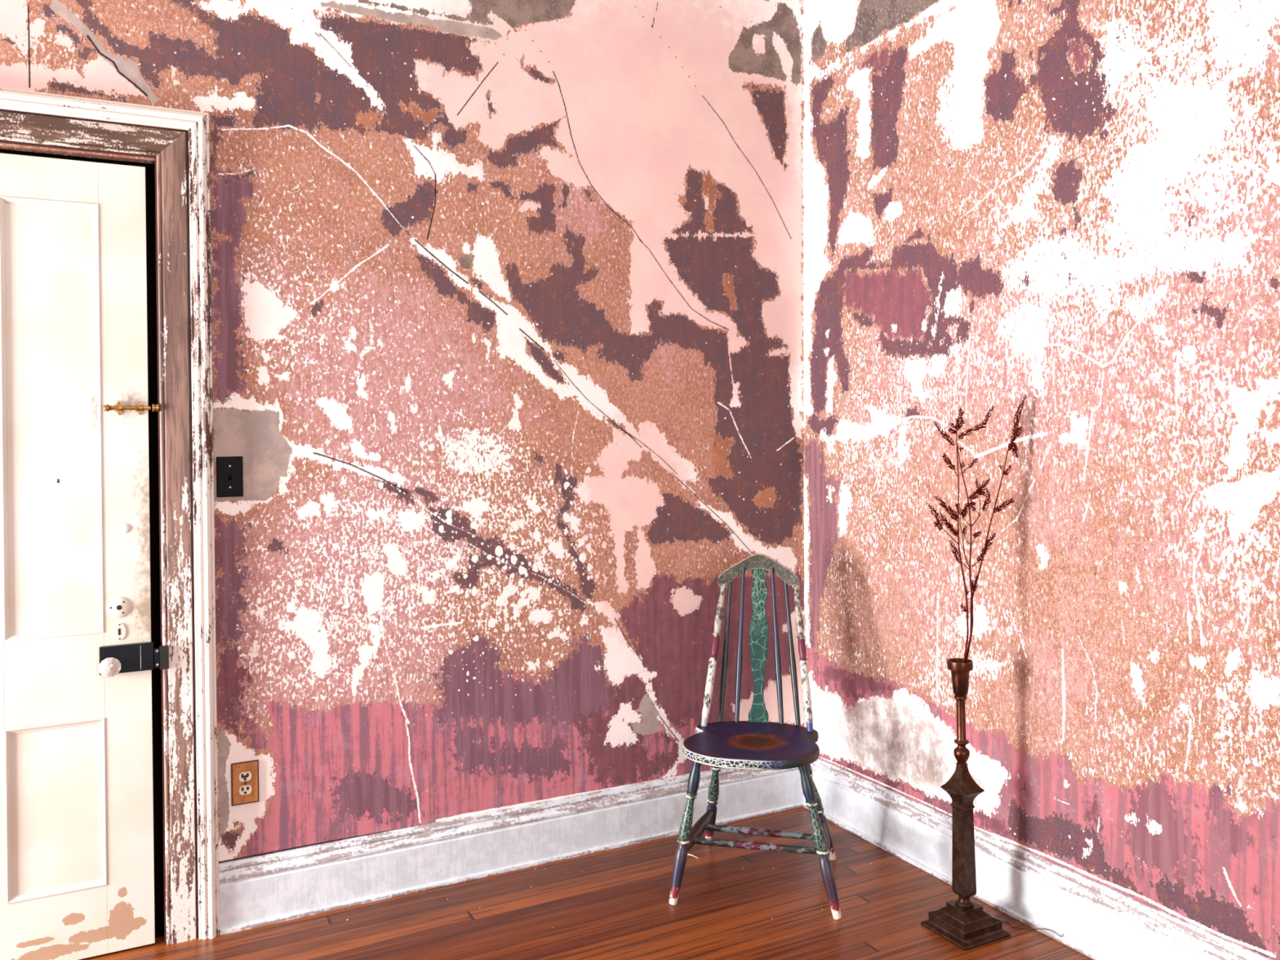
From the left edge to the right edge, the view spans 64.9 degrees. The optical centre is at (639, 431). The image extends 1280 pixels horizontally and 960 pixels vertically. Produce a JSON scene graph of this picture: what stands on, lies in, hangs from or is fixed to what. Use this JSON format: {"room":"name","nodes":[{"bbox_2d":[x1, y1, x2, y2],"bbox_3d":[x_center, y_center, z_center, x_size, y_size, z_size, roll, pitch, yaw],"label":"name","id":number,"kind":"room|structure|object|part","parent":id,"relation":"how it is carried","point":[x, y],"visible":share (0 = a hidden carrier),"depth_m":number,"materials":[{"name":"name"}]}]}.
{"room":"old house room","nodes":[
{"label":"old house room","id":0,"kind":"room"},
{"bbox_2d":[0,0,804,938],"bbox_3d":[-1.422,-0.094,2.793,5.080,2.980,0.160,-1,-1,-27],"label":"wall","id":1,"kind":"structure","parent":0,"point":[507,295],"depth_m":3.17,"materials":[{"name":"paint"}]},
{"bbox_2d":[0,152,155,959],"bbox_3d":[-1.674,0.337,2.543,0.798,2.109,0.113,-1,-1,-27],"label":"door","id":2,"kind":"structure","parent":1,"relation":"in","point":[77,663],"depth_m":2.66,"materials":[{"name":"paint"}]},
{"bbox_3d":[-1.545,-0.034,2.647,0.227,1.145,0.026,-1,-1,-27],"label":"panel","id":3,"kind":"part","parent":2,"relation":"part of","materials":[{"name":"paint"}]},
{"bbox_3d":[-1.528,0.986,2.639,0.227,0.444,0.026,-1,-1,-27],"label":"panel","id":4,"kind":"part","parent":2,"relation":"part of","materials":[{"name":"paint"}]},
{"bbox_3d":[-1.420,-0.062,2.684,0.021,0.019,0.019,-1,-1,-27],"label":"bolt knob","id":5,"kind":"part","parent":2,"relation":"part of","materials":[{"name":"gold metal"}]},
{"bbox_3d":[-1.389,0.619,2.639,0.051,0.051,0.034,-1,-1,-27],"label":"glass knob","id":6,"kind":"part","parent":2,"relation":"part of","materials":[{"name":"white glass"}]},
{"bbox_3d":[-1.397,0.473,2.700,0.055,0.055,0.003,-1,-1,-27],"label":"painted rose plate","id":7,"kind":"part","parent":2,"relation":"part of","materials":[{"name":"paint"}]},
{"bbox_3d":[-1.396,0.538,2.700,0.029,0.045,0.002,-1,-1,-27],"label":"keyhole plate","id":8,"kind":"part","parent":2,"relation":"part of","materials":[{"name":"paint"}]},
{"bbox_2d":[0,87,219,945],"bbox_3d":[-1.713,0.260,2.611,1.114,2.279,0.190,-1,-1,-27],"label":"trim","id":9,"kind":"structure","parent":1,"relation":"attached to","point":[180,389],"depth_m":2.76,"materials":[{"name":"paint"}]},
{"bbox_3d":[-1.697,-0.854,2.553,1.114,0.054,0.040,-1,-1,-27],"label":"casing moulding","id":10,"kind":"part","parent":9,"relation":"part of","materials":[{"name":"paint"}]},
{"bbox_3d":[-1.290,0.613,2.731,0.022,0.063,0.008,-1,-1,-27],"label":"keeper plate","id":11,"kind":"part","parent":9,"relation":"part of","materials":[{"name":"metal"}]},
{"bbox_3d":[-1.207,0.253,2.785,0.054,2.279,0.040,-1,-1,-27],"label":"casing moulding","id":12,"kind":"part","parent":9,"relation":"part of","materials":[{"name":"paint"}]},
{"bbox_2d":[151,404,159,411],"bbox_3d":[-1.316,-0.064,2.736,0.017,0.022,0.022,-1,-1,-27],"label":"socket","id":13,"kind":"object","parent":1,"relation":"attached to","point":[154,407],"depth_m":2.73,"materials":[{"name":"gold metal"}]},
{"bbox_2d":[216,456,243,497],"bbox_3d":[-1.152,0.128,2.829,0.069,0.113,0.014,-1,-1,-27],"label":"switch plate","id":14,"kind":"object","parent":1,"relation":"attached to","point":[229,469],"visible":1,"depth_m":2.83,"materials":[{"name":"black metal"}]},
{"bbox_2d":[231,759,259,806],"bbox_3d":[-1.113,0.991,2.837,0.073,0.118,0.010,-1,-1,-27],"label":"outlet plate","id":15,"kind":"object","parent":1,"relation":"attached to","point":[244,775],"visible":1,"depth_m":2.83,"materials":[{"name":"brown wood"}]},
{"bbox_2d":[239,785,251,795],"bbox_3d":[-1.111,1.010,2.834,0.033,0.025,0.002,-1,-1,-27],"label":"receptacle","id":16,"kind":"object","parent":15,"relation":"attached to","point":[243,789],"depth_m":2.83,"materials":[{"name":"white plastic"}]},
{"bbox_2d":[239,771,251,782],"bbox_3d":[-1.111,0.972,2.835,0.033,0.025,0.002,-1,-1,-27],"label":"receptacle","id":17,"kind":"object","parent":15,"relation":"attached to","point":[244,776],"depth_m":2.83,"materials":[{"name":"white plastic"}]},
{"bbox_2d":[218,767,803,935],"bbox_3d":[-0.264,1.287,3.253,2.028,0.187,0.031,-1,-1,-27],"label":"baseboard","id":18,"kind":"structure","parent":1,"relation":"attached to","point":[260,891],"depth_m":3.12,"materials":[{"name":"paint"}]},
{"bbox_2d":[80,807,1093,959],"bbox_3d":[-0.326,1.391,0.622,4.970,0.060,4.980,-1,-1,-27],"label":"floor","id":19,"kind":"structure","parent":0,"point":[619,907],"depth_m":2.83,"materials":[{"name":"brown wood"}]},
{"bbox_2d":[669,553,841,919],"bbox_3d":[0.365,0.890,3.094,0.492,0.968,0.518,-1,0,13],"label":"chair","id":20,"kind":"object","parent":19,"relation":"on","point":[757,743],"visible":1,"depth_m":3.13,"materials":[{"name":"paint"}]},
{"bbox_3d":[0.135,1.164,2.945,0.115,0.420,0.036,-1,-1,-24],"label":"leg","id":21,"kind":"part","parent":20,"relation":"part of","materials":[{"name":"paint"}]},
{"bbox_3d":[0.238,1.164,3.248,0.036,0.426,0.239,-1,0,-8],"label":"leg","id":22,"kind":"part","parent":20,"relation":"part of","materials":[{"name":"paint"}]},
{"bbox_3d":[0.241,0.720,3.268,0.026,0.439,0.189,-1,-1,29],"label":"post","id":23,"kind":"part","parent":20,"relation":"part of","materials":[{"name":"paint"}]},
{"bbox_3d":[0.339,0.945,3.039,0.406,0.033,0.398,-1,0,13],"label":"seat","id":24,"kind":"part","parent":20,"relation":"part of","materials":[{"name":"paint"}]},
{"bbox_3d":[0.392,0.456,3.325,0.269,0.098,0.060,-1,0,13],"label":"crest rail","id":25,"kind":"part","parent":20,"relation":"part of","materials":[{"name":"paint"}]},
{"bbox_3d":[0.518,0.715,3.206,0.026,0.439,0.189,-1,0,-4],"label":"post","id":26,"kind":"part","parent":20,"relation":"part of","materials":[{"name":"paint"}]},
{"bbox_3d":[0.509,1.157,2.858,0.130,0.421,0.036,-1,-1,39],"label":"leg","id":27,"kind":"part","parent":20,"relation":"part of","materials":[{"name":"paint"}]},
{"bbox_3d":[0.549,1.158,3.153,0.036,0.425,0.204,-1,-1,42],"label":"leg","id":28,"kind":"part","parent":20,"relation":"part of","materials":[{"name":"paint"}]},
{"bbox_2d":[920,657,1010,951],"bbox_3d":[0.878,0.991,2.742,0.166,0.732,0.166,-1,-1,-27],"label":"candlestick","id":29,"kind":"object","parent":19,"relation":"on","point":[963,922],"visible":1,"depth_m":2.72,"materials":[{"name":"brown metal"}]},
{"bbox_2d":[946,657,973,696],"bbox_3d":[0.873,0.672,2.745,0.068,0.094,0.068,-1,-1,-27],"label":"cup","id":30,"kind":"object","parent":29,"relation":"on","point":[960,671],"depth_m":2.73,"materials":[{"name":"brown metal"}]},
{"bbox_2d":[927,405,995,662],"bbox_3d":[0.879,0.311,2.746,0.192,0.766,0.041,-1,0,1],"label":"stem","id":31,"kind":"object","parent":29,"relation":"on","point":[957,426],"visible":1,"depth_m":2.74,"materials":[{"name":"brown plant"}]},
{"bbox_3d":[0.875,0.815,2.744,0.042,0.195,0.042,-1,-1,-27],"label":"turned stem","id":32,"kind":"part","parent":29,"relation":"part of","materials":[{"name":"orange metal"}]},
{"bbox_2d":[955,445,991,662],"bbox_3d":[0.917,0.366,2.756,0.102,0.655,0.039,-1,0,3],"label":"stem","id":33,"kind":"object","parent":29,"relation":"in","point":[979,491],"visible":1,"depth_m":2.75,"materials":[{"name":"brown plant"}]},
{"bbox_2d":[965,395,1026,656],"bbox_3d":[0.970,0.296,2.776,0.208,0.794,0.046,-1,0,-3],"label":"stem","id":34,"kind":"object","parent":29,"relation":"in","point":[1016,429],"visible":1,"depth_m":2.77,"materials":[{"name":"brown plant"}]},
{"bbox_2d":[1002,921,1063,937],"bbox_3d":[1.056,1.341,2.724,0.179,0.026,0.039,-1,-1,35],"label":"loose wire","id":35,"kind":"object","parent":19,"relation":"on","point":[1002,922],"visible":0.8,"depth_m":2.73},
{"bbox_2d":[802,0,1279,959],"bbox_3d":[1.742,-0.155,1.711,0.238,2.980,4.960,-1,-1,-27],"label":"wall","id":36,"kind":"structure","parent":0,"point":[1072,207],"depth_m":2.72,"materials":[{"name":"paint"}]},
{"bbox_2d":[803,758,1271,959],"bbox_3d":[1.671,1.242,1.618,0.034,0.187,4.700,-1,-1,-27],"label":"baseboard","id":37,"kind":"structure","parent":36,"relation":"attached to","point":[1097,921],"depth_m":2.78,"materials":[{"name":"paint"}]}
]}

